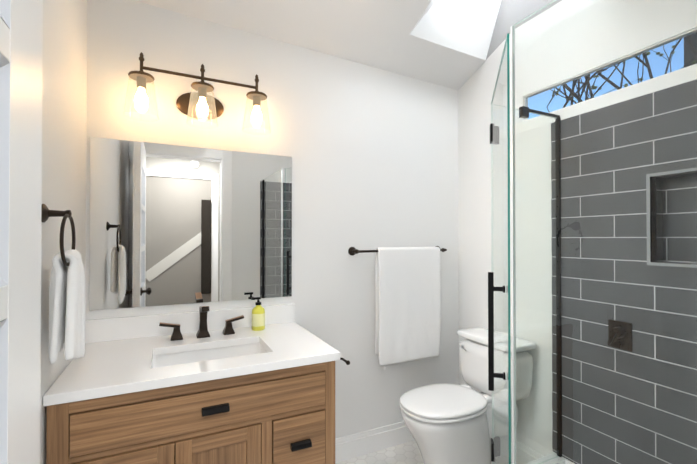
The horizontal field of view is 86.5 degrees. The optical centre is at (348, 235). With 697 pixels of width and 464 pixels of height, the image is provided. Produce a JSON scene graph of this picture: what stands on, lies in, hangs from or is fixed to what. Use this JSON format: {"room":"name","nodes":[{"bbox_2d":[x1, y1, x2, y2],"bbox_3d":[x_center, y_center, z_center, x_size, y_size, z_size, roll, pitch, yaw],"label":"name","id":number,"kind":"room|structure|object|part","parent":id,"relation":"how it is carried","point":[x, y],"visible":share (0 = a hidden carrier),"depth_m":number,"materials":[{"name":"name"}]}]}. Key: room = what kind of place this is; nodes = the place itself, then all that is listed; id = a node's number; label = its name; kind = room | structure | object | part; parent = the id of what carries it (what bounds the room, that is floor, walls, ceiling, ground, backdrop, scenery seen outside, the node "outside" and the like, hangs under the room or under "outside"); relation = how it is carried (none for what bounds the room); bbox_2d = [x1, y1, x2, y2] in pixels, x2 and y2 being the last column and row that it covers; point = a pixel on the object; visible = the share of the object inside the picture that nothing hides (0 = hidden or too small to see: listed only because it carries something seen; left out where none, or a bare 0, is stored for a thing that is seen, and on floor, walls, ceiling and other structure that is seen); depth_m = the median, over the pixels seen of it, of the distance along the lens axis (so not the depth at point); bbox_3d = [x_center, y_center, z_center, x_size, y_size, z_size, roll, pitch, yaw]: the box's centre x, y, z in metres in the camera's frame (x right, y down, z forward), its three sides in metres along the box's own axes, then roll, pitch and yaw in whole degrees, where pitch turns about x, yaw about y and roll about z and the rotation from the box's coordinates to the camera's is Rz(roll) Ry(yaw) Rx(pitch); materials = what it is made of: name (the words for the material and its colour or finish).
{"room":"bathroom","nodes":[
{"label":"bathroom","id":0,"kind":"room"},
{"bbox_2d":[40,0,86,463],"bbox_3d":[-0.729,-0.333,0.647,0.120,3.150,1.980,0,-1,-26],"label":"wall","id":1,"kind":"structure","parent":0,"point":[64,95],"depth_m":1.19,"materials":[{"name":"white paint"}]},
{"bbox_2d":[0,0,42,463],"bbox_3d":[-0.356,0.233,0.261,0.186,1.988,0.704,0,-1,-26],"label":"entry door","id":2,"kind":"structure","parent":1,"relation":"in","point":[21,39],"depth_m":0.51,"materials":[{"name":"white"}]},
{"bbox_2d":[41,204,75,265],"bbox_3d":[-0.815,0.000,1.036,0.066,0.174,0.149,0,-1,-26],"label":"towel ring","id":3,"kind":"object","parent":1,"relation":"attached to","point":[46,213],"visible":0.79,"depth_m":1.02,"materials":[{"name":"black metal"}]},
{"bbox_2d":[49,249,84,363],"bbox_3d":[-0.795,0.206,1.048,0.070,0.331,0.183,0,-1,-26],"label":"hand towel","id":4,"kind":"object","parent":3,"relation":"hanging from","point":[67,307],"visible":0.96,"depth_m":1.00,"materials":[{"name":"white fabric"}]},
{"bbox_2d":[85,0,458,438],"bbox_3d":[-0.207,-0.321,2.067,2.300,3.150,0.120,0,-1,-26],"label":"wall","id":5,"kind":"structure","parent":0,"point":[371,151],"depth_m":2.04,"materials":[{"name":"white paint"}]},
{"bbox_2d":[89,137,291,309],"bbox_3d":[-0.696,-0.049,1.757,0.882,0.733,0.005,0,-1,-26],"label":"vanity mirror","id":6,"kind":"object","parent":5,"relation":"attached to","point":[172,224],"visible":1,"depth_m":1.72,"materials":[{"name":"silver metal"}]},
{"bbox_2d":[123,52,270,134],"bbox_3d":[-0.663,-0.633,1.681,0.612,0.273,0.180,0,-1,-26],"label":"sconce","id":7,"kind":"object","parent":5,"relation":"attached to","point":[201,104],"visible":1,"depth_m":1.67,"materials":[{"name":"clear glass"}]},
{"bbox_2d":[348,246,446,255],"bbox_3d":[0.310,0.090,2.207,0.668,0.049,0.072,0,-1,-26],"label":"bar","id":8,"kind":"object","parent":5,"relation":"attached to","point":[352,251],"visible":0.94,"depth_m":2.09,"materials":[{"name":"black metal"}]},
{"bbox_2d":[375,247,440,369],"bbox_3d":[0.361,0.416,2.201,0.447,0.695,0.056,0,-1,-26],"label":"bath towel","id":9,"kind":"object","parent":8,"relation":"hanging from","point":[408,301],"visible":1,"depth_m":2.17,"materials":[{"name":"white fabric"}]},
{"bbox_2d":[335,421,544,463],"bbox_3d":[0.367,1.189,1.902,1.120,0.128,0.656,0,-1,-26],"label":"baseboard","id":10,"kind":"structure","parent":5,"relation":"attached to","point":[367,442],"depth_m":2.12,"materials":[{"name":"white"}]},
{"bbox_2d":[135,0,485,89],"bbox_3d":[0.178,-1.082,1.160,2.194,0.316,2.100,0,-1,-26],"label":"ceiling","id":11,"kind":"structure","parent":0,"point":[374,33],"depth_m":1.91,"materials":[{"name":"white paint"}]},
{"bbox_2d":[409,0,561,59],"bbox_3d":[0.787,-1.406,1.702,0.560,0.680,0.942,0,-1,-26],"label":"skylight","id":12,"kind":"object","parent":11,"relation":"attached to","point":[480,29],"visible":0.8,"depth_m":2.09,"materials":[{"name":"white glass"}]},
{"bbox_2d":[335,440,511,463],"bbox_3d":[0.152,1.276,1.145,2.550,0.060,2.130,0,-1,-26],"label":"floor","id":13,"kind":"structure","parent":0,"point":[407,453],"depth_m":2.09,"materials":[{"name":"white tile"}]},
{"bbox_2d":[43,303,339,463],"bbox_3d":[-0.561,0.802,1.475,0.908,0.895,0.616,0,-1,-26],"label":"bathroom vanity","id":14,"kind":"object","parent":13,"relation":"on","point":[284,416],"depth_m":1.28,"materials":[{"name":"brown wood"}]},
{"bbox_3d":[-0.568,0.482,1.490,0.908,0.255,0.588,0,-1,-26],"label":"bathroom vanity top","id":15,"kind":"part","parent":14,"relation":"part of","materials":[{"name":"white stone"}]},
{"bbox_2d":[159,306,243,340],"bbox_3d":[-0.628,0.373,1.615,0.354,0.152,0.144,0,-1,-26],"label":"faucet","id":16,"kind":"object","parent":14,"relation":"on","point":[202,332],"visible":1,"depth_m":1.63,"materials":[{"name":"black metal"}]},
{"bbox_2d":[251,297,264,330],"bbox_3d":[-0.434,0.374,1.779,0.066,0.154,0.063,0,-1,-26],"label":"soap bottle","id":17,"kind":"object","parent":14,"relation":"on","point":[258,316],"visible":1,"depth_m":1.76,"materials":[{"name":"yellow plastic"}]},
{"bbox_2d":[340,357,349,364],"bbox_3d":[-0.042,0.504,1.488,0.071,0.036,0.091,0,-1,-26],"label":"paper holder","id":18,"kind":"object","parent":14,"relation":"attached to","point":[347,362],"visible":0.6,"depth_m":1.48,"materials":[{"name":"black metal"}]},
{"bbox_2d":[399,327,535,463],"bbox_3d":[0.583,0.902,1.935,0.685,0.700,0.403,0,-1,-26],"label":"toilet","id":19,"kind":"object","parent":13,"relation":"on","point":[448,423],"visible":0.81,"depth_m":1.85,"materials":[{"name":"white ceramic"}]},
{"bbox_2d":[488,0,696,463],"bbox_3d":[0.877,0.326,1.111,0.898,1.841,1.178,0,-1,-26],"label":"shower enclosure","id":20,"kind":"object","parent":13,"relation":"on","point":[496,448],"visible":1,"depth_m":1.06,"materials":[{"name":"glass"},{"name":"gray ceramic tile"},{"name":"black metal"}]},
{"bbox_2d":[458,0,696,455],"bbox_3d":[1.224,-0.325,1.595,0.140,3.150,1.980,0,-1,-26],"label":"wall","id":21,"kind":"structure","parent":0,"point":[475,92],"depth_m":1.95,"materials":[{"name":"white paint"}]},
{"bbox_2d":[524,28,696,120],"bbox_3d":[1.205,-0.690,1.522,0.024,0.138,1.100,0,-1,-26],"label":"transom","id":22,"kind":"object","parent":21,"relation":"attached to","point":[647,49],"depth_m":1.60,"materials":[{"name":"white"}]},
{"bbox_2d":[551,79,696,463],"bbox_3d":[0.914,0.248,1.135,0.985,1.634,1.192,0,-1,-26],"label":"cladding","id":23,"kind":"object","parent":21,"relation":"attached to","point":[628,370],"depth_m":1.53,"materials":[{"name":"grey tile"}]},
{"bbox_2d":[607,319,631,351],"bbox_3d":[1.128,0.420,1.553,0.046,0.116,0.090,0,-1,-26],"label":"shower valve","id":24,"kind":"object","parent":23,"relation":"attached to","point":[617,335],"depth_m":1.55,"materials":[{"name":"black metal"}]},
{"label":"outside","id":25,"kind":"structure","parent":0,"visible":0},
{"bbox_3d":[4.579,1.311,3.589,7.550,0.070,7.500,0,-1,-26],"label":"ground","id":26,"kind":"structure","parent":25,"visible":0},
{"bbox_2d":[547,35,696,111],"bbox_3d":[2.744,-1.455,3.892,3.661,5.453,2.967,0,-1,-26],"label":"tree","id":27,"kind":"object","parent":26,"relation":"on","point":[577,96],"depth_m":3.73,"materials":[{"name":"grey plant"}]},
{"bbox_2d":[684,32,696,67],"bbox_3d":[6.924,-1.982,3.766,2.200,6.500,4.720,0,-1,-26],"label":"neighbour","id":28,"kind":"structure","parent":26,"relation":"on","point":[694,40],"depth_m":5.36,"materials":[{"name":"grey"}]}
]}

